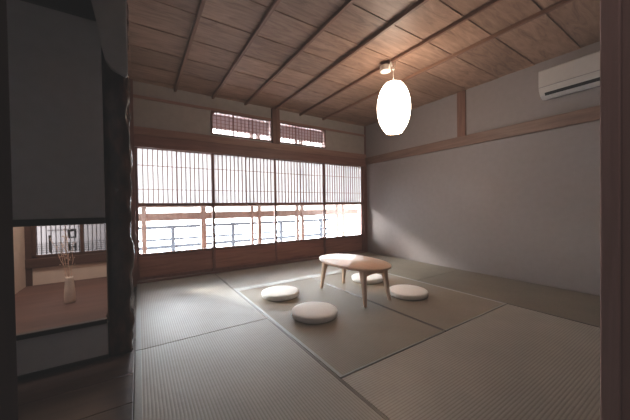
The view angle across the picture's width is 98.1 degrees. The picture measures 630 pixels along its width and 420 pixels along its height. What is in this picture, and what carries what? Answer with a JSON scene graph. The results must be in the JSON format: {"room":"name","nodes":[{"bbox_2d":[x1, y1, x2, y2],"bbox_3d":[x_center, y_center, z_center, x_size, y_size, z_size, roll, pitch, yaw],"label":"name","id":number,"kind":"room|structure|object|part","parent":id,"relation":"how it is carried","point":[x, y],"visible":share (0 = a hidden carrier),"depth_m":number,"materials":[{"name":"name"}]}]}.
{"room":"traditional dwelling","nodes":[
{"label":"traditional dwelling","id":0,"kind":"room"},
{"bbox_2d":[13,227,25,293],"bbox_3d":[-2.503,-0.216,2.044,0.120,2.550,1.550,-1,1,-33],"label":"wall","id":1,"kind":"structure","parent":0,"point":[18,232],"depth_m":2.51,"materials":[{"name":"beige paint"}]},
{"bbox_2d":[7,0,108,375],"bbox_3d":[-1.768,-0.127,1.637,0.810,2.218,0.070,-1,1,-33],"label":"wall","id":2,"kind":"structure","parent":0,"point":[55,57],"depth_m":1.70,"materials":[{"name":"grey paint"}]},
{"bbox_2d":[21,0,95,20],"bbox_3d":[-1.786,-1.366,1.621,0.810,0.260,0.130,-1,1,-33],"label":"trim","id":3,"kind":"structure","parent":2,"relation":"attached to","point":[80,8],"depth_m":1.72,"materials":[{"name":"brown wood"}]},
{"bbox_2d":[13,217,105,226],"bbox_3d":[-1.765,0.078,1.640,0.810,0.042,0.100,-1,1,-33],"label":"trim","id":4,"kind":"structure","parent":2,"relation":"attached to","point":[65,221],"depth_m":1.69,"materials":[{"name":"brown wood"}]},
{"bbox_2d":[16,317,107,340],"bbox_3d":[-1.740,0.750,1.623,0.810,0.032,0.040,-1,1,-33],"label":"trim","id":5,"kind":"structure","parent":2,"relation":"attached to","point":[52,330],"depth_m":1.70,"materials":[{"name":"brown wood"}]},
{"bbox_2d":[17,353,108,380],"bbox_3d":[-1.747,0.997,1.643,0.810,0.034,0.070,-1,1,-33],"label":"baseboard","id":6,"kind":"structure","parent":2,"relation":"attached to","point":[86,361],"depth_m":1.71,"materials":[{"name":"brown wood"}]},
{"bbox_2d":[15,277,107,333],"bbox_3d":[-2.107,0.769,2.249,0.730,0.065,1.440,-1,1,-33],"label":"floor","id":7,"kind":"structure","parent":0,"point":[42,306],"depth_m":2.11,"materials":[{"name":"brown wood"}]},
{"bbox_2d":[64,276,75,303],"bbox_3d":[-1.950,0.632,2.172,0.071,0.205,0.071,-1,1,-33],"label":"vase","id":8,"kind":"object","parent":7,"relation":"on","point":[69,288],"visible":1,"depth_m":2.15,"materials":[{"name":"ceramic"}]},
{"bbox_2d":[50,225,75,276],"bbox_3d":[-1.990,0.419,2.176,0.211,0.593,0.069,-1,1,3],"label":"twigs","id":9,"kind":"object","parent":8,"relation":"in","point":[65,225],"visible":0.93,"depth_m":2.17,"materials":[{"name":"brown plant"}]},
{"bbox_2d":[32,261,106,284],"bbox_3d":[-2.513,0.798,2.904,0.758,0.500,0.100,-1,1,-33],"label":"wall","id":10,"kind":"structure","parent":0,"point":[45,275],"depth_m":2.82,"materials":[{"name":"beige paint"}]},
{"bbox_2d":[25,224,105,268],"bbox_3d":[-2.518,0.251,2.872,0.735,0.625,0.105,-1,1,-33],"label":"window","id":11,"kind":"structure","parent":10,"relation":"in","point":[81,257],"depth_m":2.82,"materials":[{"name":"brown wood"}]},
{"bbox_2d":[47,229,76,251],"bbox_3d":[-2.670,0.323,2.893,0.230,0.235,0.016,-1,1,-33],"label":"sign","id":12,"kind":"object","parent":11,"relation":"attached to","point":[49,236],"visible":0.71,"depth_m":2.92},
{"bbox_3d":[-2.514,0.519,2.875,0.735,0.090,0.105,-1,1,-33],"label":"sill","id":13,"kind":"part","parent":11,"relation":"part of","materials":[{"name":"brown wood"}]},
{"bbox_3d":[-2.498,0.208,2.876,0.695,0.540,0.060,-1,1,-33],"label":"frame","id":14,"kind":"part","parent":11,"relation":"part of","materials":[{"name":"brown wood"}]},
{"bbox_2d":[37,224,105,254],"bbox_3d":[-3.257,0.002,3.432,1.450,4.000,0.100,-1,1,-33],"label":"wall","id":15,"kind":"structure","parent":0,"point":[89,234],"depth_m":3.47,"materials":[{"name":"white paper"}]},
{"bbox_2d":[134,147,212,280],"bbox_3d":[-2.004,0.042,3.988,1.028,1.830,0.036,-1,1,-33],"label":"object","id":16,"kind":"structure","parent":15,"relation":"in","point":[162,177],"depth_m":3.94,"materials":[{"name":"white paper"}]},
{"bbox_3d":[-1.994,0.775,3.997,0.960,0.295,0.012,-1,1,-33],"label":"kick panel","id":17,"kind":"part","parent":16,"relation":"part of","materials":[{"name":"brown wood"}]},
{"bbox_2d":[17,352,133,419],"bbox_3d":[-1.102,1.031,0.780,0.956,0.050,2.096,-1,1,-33],"label":"floor","id":18,"kind":"structure","parent":0,"point":[102,389],"depth_m":1.50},
{"bbox_2d":[109,287,136,419],"bbox_3d":[0.441,1.052,2.074,5.550,0.070,6.000,-1,1,-33],"label":"floor","id":19,"kind":"structure","parent":0,"point":[135,288],"depth_m":2.13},
{"bbox_2d":[91,0,135,356],"bbox_3d":[-1.406,-0.361,1.892,0.242,2.714,0.192,-1,1,-33],"label":"post","id":20,"kind":"object","parent":19,"relation":"on","point":[112,16],"visible":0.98,"depth_m":1.86,"materials":[{"name":"brown wood"}]},
{"bbox_2d":[135,273,267,350],"bbox_3d":[-1.398,1.005,3.054,1.001,0.052,2.036,-1,1,-33],"label":"mat","id":21,"kind":"object","parent":19,"relation":"on","point":[167,311],"visible":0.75,"depth_m":2.69,"materials":[{"name":"wicker"}]},
{"bbox_2d":[134,318,388,419],"bbox_3d":[-0.276,1.011,1.317,1.001,0.052,2.089,-1,1,-33],"label":"mat","id":22,"kind":"object","parent":19,"relation":"on","point":[255,370],"visible":1,"depth_m":1.57,"materials":[{"name":"wicker"}]},
{"bbox_2d":[215,259,346,289],"bbox_3d":[-0.359,0.974,4.326,2.112,0.053,1.026,-1,1,-33],"label":"mat","id":23,"kind":"object","parent":19,"relation":"on","point":[250,277],"visible":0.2,"depth_m":4.12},
{"bbox_2d":[236,277,444,378],"bbox_3d":[0.033,0.988,2.739,1.049,0.053,2.054,-1,1,-33],"label":"mat","id":24,"kind":"object","parent":19,"relation":"on","point":[359,337],"visible":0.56,"depth_m":2.24,"materials":[{"name":"fabric"}]},
{"bbox_2d":[261,285,298,300],"bbox_3d":[-0.390,0.935,3.084,0.422,0.062,0.422,-1,1,-33],"label":"floor cushion","id":25,"kind":"object","parent":24,"relation":"on","point":[274,293],"visible":1,"depth_m":2.99,"materials":[{"name":"white fabric"}]},
{"bbox_2d":[291,302,336,323],"bbox_3d":[-0.005,0.936,2.512,0.422,0.062,0.422,-1,1,-17],"label":"floor cushion","id":26,"kind":"object","parent":24,"relation":"on","point":[307,312],"visible":1,"depth_m":2.42,"materials":[{"name":"white fabric"}]},
{"bbox_2d":[319,254,391,307],"bbox_3d":[0.428,0.761,3.106,0.596,0.382,0.990,-1,1,-33],"label":"table","id":27,"kind":"object","parent":24,"relation":"on","point":[366,266],"visible":1,"depth_m":2.89,"materials":[{"name":"brown wood"}]},
{"bbox_3d":[0.117,0.777,3.318,0.077,0.353,0.106,-1,1,-33],"label":"leg","id":28,"kind":"part","parent":27,"relation":"part of","materials":[{"name":"brown wood"}]},
{"bbox_3d":[0.364,0.772,3.478,0.077,0.353,0.106,-1,1,-33],"label":"leg","id":29,"kind":"part","parent":27,"relation":"part of","materials":[{"name":"brown wood"}]},
{"bbox_3d":[0.492,0.779,2.736,0.077,0.353,0.106,-1,1,-33],"label":"leg","id":30,"kind":"part","parent":27,"relation":"part of","materials":[{"name":"brown wood"}]},
{"bbox_3d":[0.740,0.774,2.896,0.077,0.353,0.106,-1,1,-33],"label":"leg","id":31,"kind":"part","parent":27,"relation":"part of","materials":[{"name":"brown wood"}]},
{"bbox_2d":[353,252,460,279],"bbox_3d":[1.249,0.945,4.769,1.059,0.052,2.026,-1,1,-33],"label":"mat","id":32,"kind":"object","parent":19,"relation":"on","point":[416,270],"visible":0.57,"depth_m":4.32,"materials":[{"name":"beige wicker"}]},
{"bbox_2d":[311,270,506,331],"bbox_3d":[0.923,0.969,3.313,1.057,0.053,2.054,-1,1,-33],"label":"mat","id":33,"kind":"object","parent":19,"relation":"on","point":[446,309],"visible":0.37,"depth_m":2.81,"materials":[{"name":"fabric"}]},
{"bbox_2d":[352,273,382,283],"bbox_3d":[0.704,0.912,3.672,0.422,0.062,0.422,-1,1,8],"label":"floor cushion","id":34,"kind":"object","parent":33,"relation":"on","point":[374,278],"visible":0.62,"depth_m":3.55,"materials":[{"name":"white fabric"}]},
{"bbox_2d":[389,284,427,299],"bbox_3d":[1.037,0.915,3.054,0.422,0.062,0.422,-1,1,21],"label":"floor cushion","id":35,"kind":"object","parent":33,"relation":"on","point":[405,292],"visible":0.97,"depth_m":2.96,"materials":[{"name":"white fabric"}]},
{"bbox_2d":[342,304,599,419],"bbox_3d":[1.322,0.983,1.723,2.112,0.053,1.039,-1,1,-33],"label":"mat","id":36,"kind":"object","parent":19,"relation":"on","point":[508,362],"visible":0.79,"depth_m":1.61,"materials":[{"name":"beige wicker"}]},
{"bbox_2d":[417,269,599,327],"bbox_3d":[2.371,0.952,3.031,1.059,0.052,2.099,-1,1,-33],"label":"mat","id":37,"kind":"object","parent":19,"relation":"on","point":[582,307],"visible":0.74,"depth_m":3.01,"materials":[{"name":"beige wicker"}]},
{"bbox_2d":[138,129,357,253],"bbox_3d":[-1.549,-0.473,5.426,6.300,2.850,0.100,-1,1,-33],"label":"window","id":38,"kind":"structure","parent":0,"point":[146,213],"depth_m":5.53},
{"bbox_3d":[-2.876,-0.423,4.569,0.070,2.690,0.080,-1,1,-33],"label":"post","id":39,"kind":"part","parent":38,"relation":"part of","materials":[{"name":"brown wood"}]},
{"bbox_3d":[-2.086,-0.441,5.079,0.085,2.690,0.080,-1,1,-33],"label":"post","id":40,"kind":"part","parent":38,"relation":"part of","materials":[{"name":"brown wood"}]},
{"bbox_3d":[-1.301,-0.458,5.586,0.050,2.690,0.080,-1,1,-33],"label":"post","id":41,"kind":"part","parent":38,"relation":"part of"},
{"bbox_3d":[-1.171,-0.461,5.670,0.070,2.690,0.080,-1,1,-33],"label":"post","id":42,"kind":"part","parent":38,"relation":"part of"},
{"bbox_3d":[-0.415,-0.478,6.158,0.060,2.690,0.080,-1,1,-33],"label":"post","id":43,"kind":"part","parent":38,"relation":"part of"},
{"bbox_3d":[-0.306,-0.480,6.229,0.075,2.690,0.080,-1,1,-33],"label":"post","id":44,"kind":"part","parent":38,"relation":"part of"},
{"bbox_3d":[0.534,-0.499,6.771,0.050,2.690,0.080,-1,1,-33],"label":"post","id":45,"kind":"part","parent":38,"relation":"part of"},
{"bbox_3d":[0.694,-0.503,6.874,0.060,2.690,0.080,-1,1,-33],"label":"post","id":46,"kind":"part","parent":38,"relation":"part of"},
{"bbox_2d":[133,81,363,153],"bbox_3d":[-0.791,-1.442,4.771,4.500,0.744,0.100,-1,1,-33],"label":"wall","id":47,"kind":"structure","parent":0,"point":[146,113],"depth_m":4.11,"materials":[{"name":"paint"}]},
{"bbox_2d":[211,110,271,141],"bbox_3d":[-1.194,-1.355,4.494,1.005,0.362,0.110,-1,1,-33],"label":"window","id":48,"kind":"structure","parent":47,"relation":"in","point":[229,122],"depth_m":4.46,"materials":[{"name":"brown wood"}]},
{"bbox_2d":[211,154,277,270],"bbox_3d":[-1.130,0.023,4.511,1.077,1.830,0.036,-1,1,-33],"label":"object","id":49,"kind":"structure","parent":47,"relation":"in","point":[236,180],"depth_m":4.48,"materials":[{"name":"white paper"}]},
{"bbox_3d":[-1.119,0.756,4.520,1.009,0.295,0.012,-1,1,-33],"label":"kick panel","id":50,"kind":"part","parent":49,"relation":"part of","materials":[{"name":"brown wood"}]},
{"bbox_2d":[212,0,280,98],"bbox_3d":[-0.417,-1.717,2.410,0.032,0.036,4.272,-1,1,-33],"label":"trim","id":51,"kind":"structure","parent":47,"relation":"attached to","point":[275,3],"depth_m":2.77,"materials":[{"name":"brown wood"}]},
{"bbox_2d":[133,94,364,136],"bbox_3d":[-0.693,-1.563,4.791,4.210,0.038,0.072,-1,1,-33],"label":"trim","id":52,"kind":"structure","parent":47,"relation":"attached to","point":[134,95],"depth_m":4.29,"materials":[{"name":"brown wood"}]},
{"bbox_2d":[134,126,365,158],"bbox_3d":[-0.686,-1.104,4.796,4.210,0.105,0.095,-1,1,-33],"label":"trim","id":53,"kind":"structure","parent":47,"relation":"attached to","point":[137,130],"depth_m":4.37,"materials":[{"name":"brown wood"}]},
{"bbox_2d":[134,134,366,166],"bbox_3d":[-0.688,-0.969,4.804,4.210,0.163,0.140,-1,1,-33],"label":"trim","id":54,"kind":"structure","parent":47,"relation":"attached to","point":[140,141],"depth_m":4.36,"materials":[{"name":"brown wood"}]},
{"bbox_2d":[137,251,367,283],"bbox_3d":[-0.657,0.954,4.831,4.200,0.048,0.140,-1,1,-33],"label":"trim","id":55,"kind":"structure","parent":47,"relation":"attached to","point":[291,261],"depth_m":4.22,"materials":[{"name":"brown wood"}]},
{"bbox_2d":[271,108,279,143],"bbox_3d":[-0.698,-1.456,4.775,0.140,0.599,0.095,-1,1,-33],"label":"trim","id":56,"kind":"structure","parent":47,"relation":"attached to","point":[275,114],"depth_m":4.73,"materials":[{"name":"brown wood"}]},
{"bbox_2d":[274,160,323,261],"bbox_3d":[-0.268,0.003,5.109,1.080,1.830,0.036,-1,1,-33],"label":"window","id":57,"kind":"structure","parent":47,"relation":"in","point":[297,183],"depth_m":5.09,"materials":[{"name":"white paper"}]},
{"bbox_3d":[-0.258,0.736,5.118,1.012,0.295,0.012,-1,1,-33],"label":"kick panel","id":58,"kind":"part","parent":57,"relation":"part of","materials":[{"name":"brown wood"}]},
{"bbox_2d":[244,0,355,104],"bbox_3d":[0.015,-1.727,2.689,0.032,0.036,4.272,-1,1,-33],"label":"trim","id":59,"kind":"structure","parent":47,"relation":"attached to","point":[347,3],"depth_m":2.82,"materials":[{"name":"brown wood"}]},
{"bbox_2d":[280,122,325,147],"bbox_3d":[-0.237,-1.376,5.111,1.000,0.362,0.110,-1,1,-33],"label":"window","id":60,"kind":"structure","parent":47,"relation":"in","point":[287,131],"depth_m":5.09,"materials":[{"name":"brown wood"}]},
{"bbox_2d":[323,164,362,254],"bbox_3d":[0.600,-0.015,5.627,1.012,1.830,0.036,-1,1,-33],"label":"window","id":61,"kind":"structure","parent":47,"relation":"in","point":[342,184],"depth_m":5.61,"materials":[{"name":"white paper"}]},
{"bbox_3d":[0.611,0.717,5.637,0.944,0.295,0.012,-1,1,-33],"label":"kick panel","id":62,"kind":"part","parent":61,"relation":"part of","materials":[{"name":"brown wood"}]},
{"bbox_2d":[274,0,428,109],"bbox_3d":[0.448,-1.737,2.968,0.032,0.036,4.272,-1,1,-33],"label":"trim","id":63,"kind":"structure","parent":47,"relation":"attached to","point":[419,3],"depth_m":2.87,"materials":[{"name":"brown wood"}]},
{"bbox_2d":[299,0,501,115],"bbox_3d":[0.880,-1.746,3.247,0.032,0.036,4.272,-1,1,-33],"label":"trim","id":64,"kind":"structure","parent":47,"relation":"attached to","point":[491,3],"depth_m":2.88,"materials":[{"name":"brown wood"}]},
{"bbox_2d":[358,204,360,234],"bbox_3d":[1.405,-0.507,6.823,0.060,3.000,0.958,-1,1,-33],"label":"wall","id":65,"kind":"structure","parent":0,"point":[359,228],"depth_m":7.17,"materials":[{"name":"paint"}]},
{"bbox_2d":[127,0,599,125],"bbox_3d":[0.379,-1.770,2.947,4.500,0.034,4.312,-1,1,-33],"label":"ceiling","id":66,"kind":"structure","parent":0,"point":[159,31],"depth_m":2.91,"materials":[{"name":"brown wood"}]},
{"bbox_2d":[174,0,205,91],"bbox_3d":[-0.849,-1.708,2.131,0.032,0.036,4.272,-1,1,-33],"label":"trim","id":67,"kind":"structure","parent":66,"relation":"attached to","point":[202,2],"depth_m":2.73,"materials":[{"name":"brown wood"}]},
{"bbox_2d":[380,64,390,73],"bbox_3d":[0.846,-1.689,3.278,0.132,0.068,0.132,-1,1,-33],"label":"outlet","id":68,"kind":"object","parent":66,"relation":"attached to","point":[385,68],"depth_m":3.24,"materials":[{"name":"beige plastic"}]},
{"bbox_2d":[377,60,410,134],"bbox_3d":[0.923,-1.333,3.210,0.380,0.848,0.380,-1,1,-33],"label":"pendant lamp","id":69,"kind":"object","parent":66,"relation":"hanging from","point":[394,103],"visible":1,"depth_m":3.08,"materials":[{"name":"white paper"}]},
{"bbox_3d":[0.884,-1.632,3.220,0.084,0.250,0.111,-1,1,-33],"label":"cord","id":70,"kind":"part","parent":69,"relation":"part of","materials":[{"name":"beige plastic"}]},
{"bbox_2d":[322,0,573,119],"bbox_3d":[1.312,-1.756,3.526,0.032,0.036,4.272,-1,1,-33],"label":"trim","id":71,"kind":"structure","parent":66,"relation":"attached to","point":[563,2],"depth_m":2.89,"materials":[{"name":"brown wood"}]},
{"bbox_2d":[366,41,599,294],"bbox_3d":[2.277,-0.443,4.202,0.100,2.814,4.392,-1,1,-33],"label":"wall","id":72,"kind":"structure","parent":0,"point":[526,207],"depth_m":3.73,"materials":[{"name":"grey paint"}]},
{"bbox_2d":[360,167,367,250],"bbox_3d":[1.057,-0.020,5.931,0.090,1.822,0.125,-1,1,-33],"label":"trim","id":73,"kind":"structure","parent":72,"relation":"attached to","point":[364,169],"depth_m":5.88,"materials":[{"name":"brown wood"}]},
{"bbox_2d":[364,126,365,154],"bbox_3d":[1.063,-1.498,5.941,0.035,0.614,0.105,-1,1,-33],"label":"trim","id":74,"kind":"structure","parent":72,"relation":"attached to","point":[364,126],"depth_m":5.90,"materials":[{"name":"brown wood"}]},
{"bbox_2d":[457,90,465,136],"bbox_3d":[2.225,-1.457,4.145,0.032,0.684,0.130,-1,1,-33],"label":"trim","id":75,"kind":"structure","parent":72,"relation":"attached to","point":[461,96],"depth_m":4.13,"materials":[{"name":"brown wood"}]},
{"bbox_2d":[365,105,599,164],"bbox_3d":[2.222,-1.039,4.152,0.045,0.152,4.172,-1,1,-33],"label":"trim","id":76,"kind":"structure","parent":72,"relation":"attached to","point":[590,114],"depth_m":3.66,"materials":[{"name":"brown wood"}]},
{"bbox_2d":[538,51,599,99],"bbox_3d":[2.917,-1.458,2.884,0.218,0.315,0.840,-1,1,-33],"label":"air conditioner","id":77,"kind":"object","parent":72,"relation":"attached to","point":[582,73],"visible":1,"depth_m":2.96,"materials":[{"name":"white plastic"}]},
{"bbox_2d":[545,77,599,95],"bbox_3d":[2.856,-1.335,2.845,0.026,0.032,0.740,-1,1,-33],"label":"vent","id":78,"kind":"object","parent":77,"relation":"attached to","point":[589,80],"depth_m":2.96,"materials":[{"name":"white plastic"}]},
{"bbox_3d":[-1.992,-0.365,2.838,0.085,2.814,2.092,-1,1,-33],"label":"wall","id":79,"kind":"structure","parent":0,"visible":0},
{"bbox_2d":[129,79,136,286],"bbox_3d":[-2.477,-0.364,3.663,0.106,2.764,0.180,-1,1,-33],"label":"trim","id":80,"kind":"structure","parent":79,"relation":"attached to","point":[133,206],"depth_m":3.61,"materials":[{"name":"brown wood"}]},
{"bbox_3d":[-1.333,1.391,6.078,5.500,0.100,0.750,-1,1,-33],"label":"floor","id":81,"kind":"structure","parent":0,"visible":0},
{"bbox_2d":[139,218,328,250],"bbox_3d":[-1.703,0.807,6.045,4.935,1.080,0.070,-1,1,-33],"label":"veranda railing","id":82,"kind":"object","parent":81,"relation":"on","point":[280,237],"visible":0.43,"depth_m":5.92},
{"bbox_3d":[-2.776,0.831,5.353,0.070,1.080,0.070,-1,1,-33],"label":"rail post","id":83,"kind":"part","parent":82,"relation":"part of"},
{"bbox_3d":[-1.792,0.809,5.988,0.070,1.080,0.070,-1,1,-33],"label":"rail post","id":84,"kind":"part","parent":82,"relation":"part of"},
{"bbox_3d":[-1.692,0.541,6.051,4.900,0.040,0.044,-1,1,-33],"label":"rail","id":85,"kind":"part","parent":82,"relation":"part of","materials":[{"name":"grey metal"}]},
{"bbox_3d":[-1.696,0.306,6.048,4.900,0.060,0.040,-1,1,-33],"label":"rail","id":86,"kind":"part","parent":82,"relation":"part of","materials":[{"name":"grey metal"}]},
{"bbox_3d":[-1.690,0.686,6.053,4.900,0.060,0.040,-1,1,-33],"label":"rail","id":87,"kind":"part","parent":82,"relation":"part of","materials":[{"name":"grey metal"}]},
{"bbox_3d":[-0.819,0.787,6.616,0.070,1.080,0.070,-1,1,-33],"label":"rail post","id":88,"kind":"part","parent":82,"relation":"part of","materials":[{"name":"grey metal"}]},
{"bbox_3d":[0.160,0.765,7.248,0.070,1.080,0.070,-1,1,-33],"label":"rail post","id":89,"kind":"part","parent":82,"relation":"part of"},
{"bbox_3d":[-2.535,-0.776,2.884,0.758,1.450,0.100,-1,1,-33],"label":"wall","id":90,"kind":"structure","parent":0,"visible":0},
{"bbox_2d":[24,226,32,286],"bbox_3d":[-2.804,-0.325,2.655,0.050,2.140,0.035,-1,1,-33],"label":"trim","id":91,"kind":"structure","parent":90,"relation":"attached to","point":[27,230],"depth_m":2.65,"materials":[{"name":"brown wood"}]},
{"label":"outside","id":92,"kind":"structure","parent":0,"visible":0},
{"bbox_2d":[139,223,357,253],"bbox_3d":[-17.707,3.947,27.565,60.000,0.100,54.500,-1,1,-33],"label":"ground","id":93,"kind":"structure","parent":92,"point":[184,232],"depth_m":40.80,"materials":[{"name":"white"}]},
{"bbox_3d":[2.156,-0.408,1.569,2.960,2.814,0.100,-1,1,-33],"label":"wall","id":94,"kind":"structure","parent":0,"visible":0},
{"bbox_2d":[600,0,621,419],"bbox_3d":[0.844,0.038,0.767,0.132,1.920,0.037,-1,1,-33],"label":"trim","id":95,"kind":"structure","parent":94,"relation":"attached to","point":[610,10],"depth_m":0.73,"materials":[{"name":"brown wood"}]},
{"bbox_2d":[622,0,629,419],"bbox_3d":[0.885,0.038,0.719,0.115,1.920,0.088,-1,1,-33],"label":"trim","id":96,"kind":"structure","parent":94,"relation":"attached to","point":[625,3],"depth_m":0.72,"materials":[{"name":"brown wood"}]},
{"bbox_3d":[-0.611,-0.346,-0.217,0.950,2.814,0.100,-1,1,-33],"label":"wall","id":97,"kind":"structure","parent":0,"visible":0},
{"bbox_2d":[0,0,17,419],"bbox_3d":[-0.171,0.061,0.080,0.097,1.920,0.080,-1,1,-33],"label":"trim","id":98,"kind":"structure","parent":97,"relation":"attached to","point":[8,353],"depth_m":0.13,"materials":[{"name":"brown wood"}]}
]}

